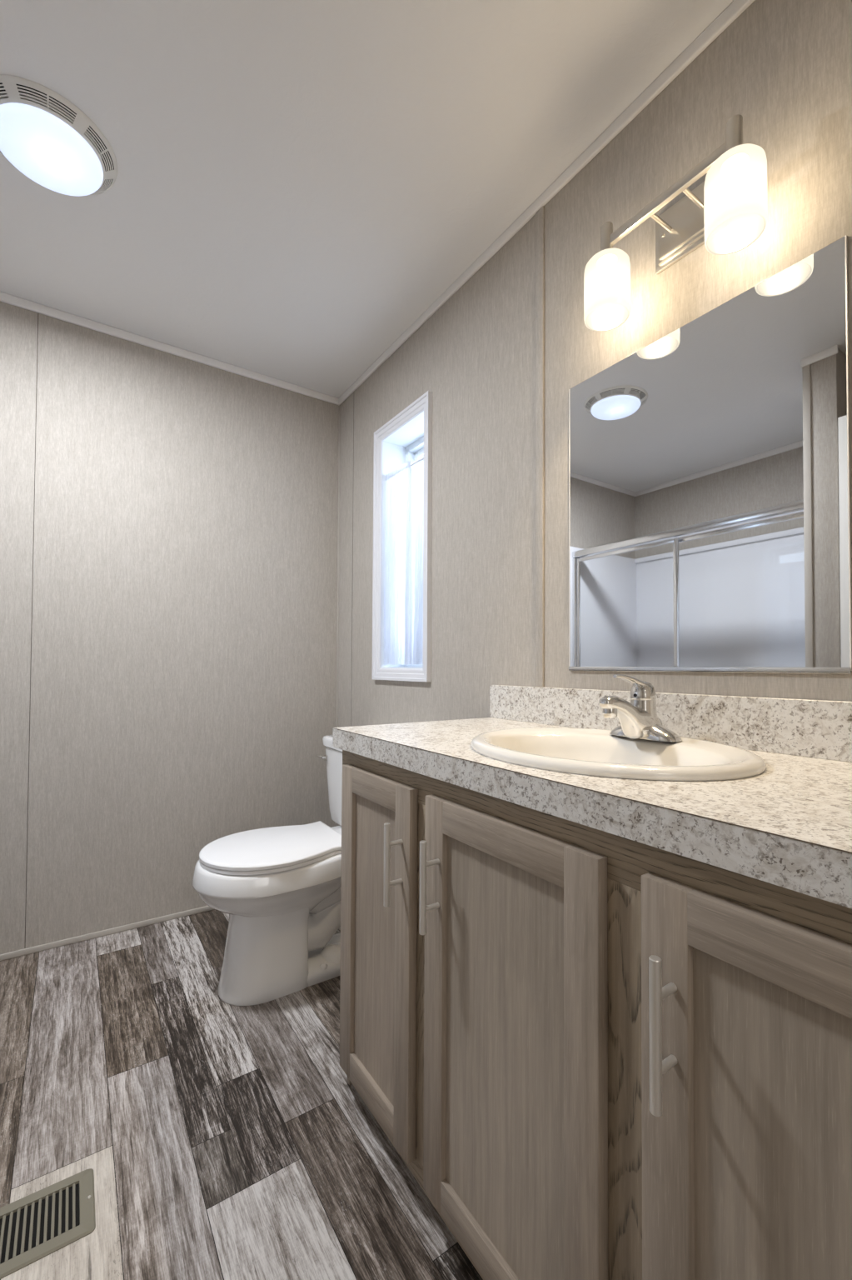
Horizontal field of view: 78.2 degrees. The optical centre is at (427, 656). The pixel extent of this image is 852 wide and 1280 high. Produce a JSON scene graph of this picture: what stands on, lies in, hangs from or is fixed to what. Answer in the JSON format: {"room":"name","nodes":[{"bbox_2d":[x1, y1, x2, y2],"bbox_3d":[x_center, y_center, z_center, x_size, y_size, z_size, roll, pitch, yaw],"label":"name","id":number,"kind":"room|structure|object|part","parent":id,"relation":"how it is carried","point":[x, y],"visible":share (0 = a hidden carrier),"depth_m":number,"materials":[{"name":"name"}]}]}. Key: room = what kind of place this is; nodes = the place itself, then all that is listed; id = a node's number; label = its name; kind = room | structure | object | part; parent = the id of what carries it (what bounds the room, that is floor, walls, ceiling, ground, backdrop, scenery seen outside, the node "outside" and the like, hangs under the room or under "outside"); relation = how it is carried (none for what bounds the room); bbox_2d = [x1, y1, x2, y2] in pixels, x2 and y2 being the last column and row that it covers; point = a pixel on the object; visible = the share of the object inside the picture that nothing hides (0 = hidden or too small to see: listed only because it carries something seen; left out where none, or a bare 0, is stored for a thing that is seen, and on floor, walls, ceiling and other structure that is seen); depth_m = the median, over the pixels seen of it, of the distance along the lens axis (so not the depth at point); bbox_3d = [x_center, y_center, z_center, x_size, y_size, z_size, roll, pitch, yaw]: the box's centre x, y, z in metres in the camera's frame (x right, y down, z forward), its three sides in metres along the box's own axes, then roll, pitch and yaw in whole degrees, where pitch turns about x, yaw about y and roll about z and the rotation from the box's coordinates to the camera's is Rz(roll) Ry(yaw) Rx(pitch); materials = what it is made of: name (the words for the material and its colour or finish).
{"room":"bathroom","nodes":[
{"label":"bathroom","id":0,"kind":"room"},
{"bbox_2d":[0,301,339,954],"bbox_3d":[-1.436,-0.109,1.886,2.560,2.337,0.100,1,-1,-34],"label":"wall","id":1,"kind":"structure","parent":0,"point":[183,628],"depth_m":2.05,"materials":[{"name":"paint"}]},
{"bbox_2d":[25,313,38,943],"bbox_3d":[-1.399,-0.104,1.851,0.002,2.244,0.002,1,-1,-34],"label":"trim","id":2,"kind":"structure","parent":1,"relation":"attached to","point":[37,313],"depth_m":1.85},
{"bbox_2d":[0,905,214,960],"bbox_3d":[-1.165,1.033,1.984,1.765,0.021,0.009,1,-1,-34],"label":"baseboard","id":3,"kind":"structure","parent":1,"relation":"attached to","point":[142,923],"depth_m":1.95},
{"bbox_2d":[0,291,339,405],"bbox_3d":[-1.399,-1.242,1.863,2.360,0.031,0.011,1,-1,-34],"label":"crown molding","id":4,"kind":"structure","parent":1,"relation":"attached to","point":[4,297],"depth_m":2.08,"materials":[{"name":"white paint"}]},
{"bbox_2d":[0,909,483,1279],"bbox_3d":[-0.045,1.004,-0.220,2.380,0.002,4.915,1,-1,-34],"label":"floor","id":5,"kind":"structure","parent":0,"point":[220,1140],"depth_m":1.15,"materials":[{"name":"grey wood"}]},
{"bbox_2d":[0,1168,95,1279],"bbox_3d":[-0.757,1.020,0.909,0.302,0.007,0.143,1,-1,-34],"label":"floor vent","id":6,"kind":"object","parent":5,"relation":"in","point":[33,1227],"visible":1,"depth_m":0.95,"materials":[{"name":"beige metal"}]},
{"bbox_2d":[192,735,342,1005],"bbox_3d":[-0.401,0.676,1.770,0.726,0.734,0.566,1,-1,-34],"label":"toilet","id":7,"kind":"object","parent":5,"relation":"on","point":[279,887],"visible":0.7,"depth_m":1.60,"materials":[{"name":"white ceramic"}]},
{"bbox_3d":[-0.504,0.627,1.701,0.437,0.011,0.365,1,-1,-34],"label":"seat","id":8,"kind":"part","parent":7,"relation":"part of","materials":[{"name":"white plastic"}]},
{"bbox_3d":[-0.500,0.613,1.704,0.449,0.014,0.368,1,-1,-34],"label":"lid","id":9,"kind":"part","parent":7,"relation":"part of","materials":[{"name":"white plastic"}]},
{"bbox_3d":[-0.412,0.398,2.061,0.037,0.022,0.050,1,-1,-34],"label":"flush lever","id":10,"kind":"part","parent":7,"relation":"part of","materials":[{"name":"silver metal"}]},
{"bbox_3d":[-0.187,0.332,1.921,0.214,0.038,0.566,1,-1,-34],"label":"tank lid","id":11,"kind":"part","parent":7,"relation":"part of","materials":[{"name":"white ceramic"}]},
{"bbox_3d":[-0.184,0.498,1.920,0.205,0.291,0.548,1,-1,-34],"label":"tank","id":12,"kind":"part","parent":7,"relation":"part of","materials":[{"name":"white ceramic"}]},
{"bbox_2d":[340,750,851,1279],"bbox_3d":[0.295,0.621,0.917,0.553,0.814,1.154,1,-1,-34],"label":"vanity cabinet","id":13,"kind":"object","parent":5,"relation":"on","point":[595,1054],"visible":0.99,"depth_m":0.64,"materials":[{"name":"brown wood"}]},
{"bbox_3d":[0.007,0.630,1.409,0.477,0.814,0.016,1,-1,-34],"label":"panel","id":14,"kind":"part","parent":13,"relation":"part of","materials":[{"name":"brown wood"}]},
{"bbox_3d":[-0.109,0.600,1.111,0.005,0.592,0.201,1,-1,-34],"label":"panel","id":15,"kind":"part","parent":13,"relation":"part of","materials":[{"name":"brown wood"}]},
{"bbox_3d":[-0.112,0.599,1.109,0.018,0.692,0.301,1,-1,-34],"label":"door","id":16,"kind":"part","parent":13,"relation":"part of","materials":[{"name":"brown wood"}]},
{"bbox_3d":[-0.066,0.393,0.997,0.039,0.155,0.012,1,-1,-34],"label":"handle","id":17,"kind":"part","parent":13,"relation":"part of","materials":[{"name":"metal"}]},
{"bbox_3d":[0.119,0.957,0.792,0.019,0.043,1.154,1,-1,-34],"label":"rail","id":18,"kind":"part","parent":13,"relation":"part of","materials":[{"name":"brown wood"}]},
{"bbox_3d":[0.003,0.392,0.895,0.039,0.155,0.012,1,-1,-34],"label":"handle","id":19,"kind":"part","parent":13,"relation":"part of","materials":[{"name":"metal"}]},
{"bbox_3d":[0.109,0.594,0.788,0.005,0.592,0.276,1,-1,-34],"label":"panel","id":20,"kind":"part","parent":13,"relation":"part of","materials":[{"name":"brown wood"}]},
{"bbox_3d":[0.107,0.594,0.786,0.018,0.692,0.376,1,-1,-34],"label":"door","id":21,"kind":"part","parent":13,"relation":"part of","materials":[{"name":"brown wood"}]},
{"bbox_2d":[332,685,851,908],"bbox_3d":[0.311,0.144,0.937,0.520,0.142,1.166,1,-1,-34],"label":"countertop","id":22,"kind":"structure","parent":13,"relation":"on","point":[788,825],"depth_m":0.72,"materials":[{"name":"stone"}]},
{"bbox_2d":[470,727,766,780],"bbox_3d":[0.306,0.230,0.925,0.427,0.156,0.503,1,-1,-34],"label":"sink","id":23,"kind":"object","parent":22,"relation":"in","point":[592,752],"visible":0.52,"depth_m":0.93,"materials":[{"name":"beige ceramic"}]},
{"bbox_2d":[599,674,682,741],"bbox_3d":[0.386,0.097,1.006,0.156,0.124,0.145,1,-1,-34],"label":"faucet","id":24,"kind":"object","parent":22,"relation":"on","point":[638,718],"visible":1,"depth_m":1.00,"materials":[{"name":"silver metal"}]},
{"bbox_3d":[0.386,0.117,1.006,0.156,0.084,0.056,1,-1,-34],"label":"spout","id":25,"kind":"part","parent":24,"relation":"part of","materials":[{"name":"silver metal"}]},
{"bbox_3d":[0.398,0.059,1.014,0.111,0.048,0.048,1,-1,-34],"label":"handle","id":26,"kind":"part","parent":24,"relation":"part of","materials":[{"name":"silver metal"}]},
{"bbox_3d":[0.423,0.113,1.031,0.060,0.056,0.060,1,-1,-34],"label":"cartridge post","id":27,"kind":"part","parent":24,"relation":"part of","materials":[{"name":"silver metal"}]},
{"bbox_3d":[0.123,0.243,0.807,0.019,0.064,1.154,1,-1,-34],"label":"rail","id":28,"kind":"part","parent":13,"relation":"part of","materials":[{"name":"brown wood"}]},
{"bbox_3d":[0.243,0.385,0.541,0.039,0.155,0.012,1,-1,-34],"label":"handle","id":29,"kind":"part","parent":13,"relation":"part of","materials":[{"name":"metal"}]},
{"bbox_3d":[0.326,0.588,0.461,0.018,0.692,0.295,1,-1,-34],"label":"door","id":30,"kind":"part","parent":13,"relation":"part of","materials":[{"name":"brown wood"}]},
{"bbox_3d":[0.329,0.588,0.463,0.005,0.592,0.195,1,-1,-34],"label":"panel","id":31,"kind":"part","parent":13,"relation":"part of","materials":[{"name":"brown wood"}]},
{"bbox_2d":[0,0,734,398],"bbox_3d":[-0.025,-1.343,-0.166,2.560,0.100,5.115,1,-1,-34],"label":"ceiling","id":32,"kind":"structure","parent":0,"point":[297,183],"depth_m":1.31,"materials":[{"name":"white paint"}]},
{"bbox_2d":[0,75,117,195],"bbox_3d":[-0.931,-1.240,1.289,0.290,0.056,0.290,0,-1,18],"label":"ceiling fan light","id":33,"kind":"object","parent":32,"relation":"attached to","point":[43,135],"visible":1,"depth_m":1.25,"materials":[{"name":"white plastic"}]},
{"bbox_2d":[336,0,851,826],"bbox_3d":[1.000,-0.125,0.507,0.130,2.337,5.115,1,-1,-34],"label":"wall","id":34,"kind":"structure","parent":0,"point":[785,67],"depth_m":1.37,"materials":[{"name":"paint"}]},
{"bbox_2d":[335,405,340,826],"bbox_3d":[-0.429,-0.086,2.499,0.004,2.244,0.013,1,-1,-34],"label":"trim","id":35,"kind":"structure","parent":34,"relation":"attached to","point":[337,632],"depth_m":2.50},
{"bbox_2d":[350,420,354,726],"bbox_3d":[-0.343,-0.088,2.375,0.002,2.244,0.002,1,-1,-34],"label":"trim","id":36,"kind":"structure","parent":34,"relation":"attached to","point":[353,421],"depth_m":2.38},
{"bbox_2d":[372,390,432,681],"bbox_3d":[-0.037,-0.422,2.067,0.186,1.032,0.407,1,-1,-34],"label":"window","id":37,"kind":"structure","parent":34,"relation":"in","point":[407,437],"depth_m":2.12,"materials":[{"name":"white plastic"}]},
{"bbox_2d":[398,456,424,472],"bbox_3d":[-0.080,-0.735,2.044,0.007,0.007,0.316,1,-1,-34],"label":"curtain rod","id":38,"kind":"object","parent":37,"relation":"attached to","point":[422,458],"visible":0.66,"depth_m":1.98,"materials":[{"name":"white plastic"}]},
{"bbox_2d":[384,460,411,664],"bbox_3d":[-0.120,-0.360,2.086,0.029,0.789,0.188,1,-1,-34],"label":"curtain","id":39,"kind":"object","parent":38,"relation":"hanging from","point":[397,582],"visible":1,"depth_m":2.07,"materials":[{"name":"white fabric"}]},
{"bbox_2d":[409,455,424,664],"bbox_3d":[-0.026,-0.362,1.972,0.027,0.789,0.144,1,-1,-34],"label":"curtain","id":40,"kind":"object","parent":38,"relation":"hanging from","point":[417,470],"visible":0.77,"depth_m":1.98,"materials":[{"name":"white fabric"}]},
{"bbox_3d":[0.016,-0.423,2.103,0.056,0.936,0.319,1,-1,-34],"label":"frame","id":41,"kind":"part","parent":37,"relation":"part of","materials":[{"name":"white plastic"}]},
{"bbox_3d":[0.026,-0.636,2.114,0.022,0.456,0.267,1,-1,-34],"label":"sash","id":42,"kind":"part","parent":37,"relation":"part of","materials":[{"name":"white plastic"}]},
{"bbox_2d":[535,205,544,687],"bbox_3d":[0.306,-0.572,1.425,0.008,1.310,0.028,1,-1,-34],"label":"trim","id":43,"kind":"structure","parent":34,"relation":"attached to","point":[540,215],"depth_m":1.42,"materials":[{"name":"wood"}]},
{"bbox_2d":[339,0,755,404],"bbox_3d":[0.244,-1.240,1.530,0.011,0.031,2.384,1,-1,-34],"label":"crown molding","id":44,"kind":"structure","parent":34,"relation":"attached to","point":[737,7],"depth_m":1.31,"materials":[{"name":"white paint"}]},
{"bbox_2d":[490,685,851,762],"bbox_3d":[0.519,0.125,1.077,0.018,0.096,1.166,1,-1,-34],"label":"backsplash","id":45,"kind":"structure","parent":34,"relation":"attached to","point":[822,729],"depth_m":1.00,"materials":[{"name":"stone"}]},
{"bbox_2d":[584,114,768,331],"bbox_3d":[0.485,-0.846,1.042,0.145,0.224,0.360,1,-1,-34],"label":"vanity light","id":46,"kind":"object","parent":34,"relation":"attached to","point":[727,212],"visible":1,"depth_m":1.02,"materials":[{"name":"white glass"}]},
{"bbox_2d":[600,221,613,250],"bbox_3d":[0.390,-0.896,1.139,0.044,0.079,0.044,1,-1,-34],"label":"socket","id":47,"kind":"object","parent":46,"relation":"attached to","point":[607,229],"depth_m":1.13,"materials":[{"name":"silver metal"}]},
{"bbox_3d":[0.390,-0.796,1.137,0.095,0.126,0.095,1,-1,-34],"label":"lamp shade","id":48,"kind":"part","parent":46,"relation":"part of","materials":[{"name":"white glass"}]},
{"bbox_3d":[0.478,-0.897,1.079,0.078,0.009,0.009,1,-1,-34],"label":"arm","id":49,"kind":"part","parent":46,"relation":"part of","materials":[{"name":"silver metal"}]},
{"bbox_3d":[0.516,-0.898,1.023,0.078,0.009,0.009,1,-1,-34],"label":"arm","id":50,"kind":"part","parent":46,"relation":"part of","materials":[{"name":"silver metal"}]},
{"bbox_2d":[726,114,743,150],"bbox_3d":[0.539,-0.900,0.919,0.044,0.079,0.044,1,-1,-34],"label":"socket","id":51,"kind":"object","parent":46,"relation":"attached to","point":[735,124],"depth_m":0.91,"materials":[{"name":"silver metal"}]},
{"bbox_3d":[0.538,-0.799,0.917,0.095,0.126,0.095,1,-1,-34],"label":"lamp shade","id":52,"kind":"part","parent":46,"relation":"part of","materials":[{"name":"white glass"}]},
{"bbox_2d":[569,235,851,673],"bbox_3d":[0.524,-0.328,1.094,0.007,0.720,0.580,1,-1,-34],"label":"wall mirror","id":53,"kind":"object","parent":34,"relation":"attached to","point":[710,476],"visible":1,"depth_m":1.02,"materials":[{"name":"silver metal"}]}
]}

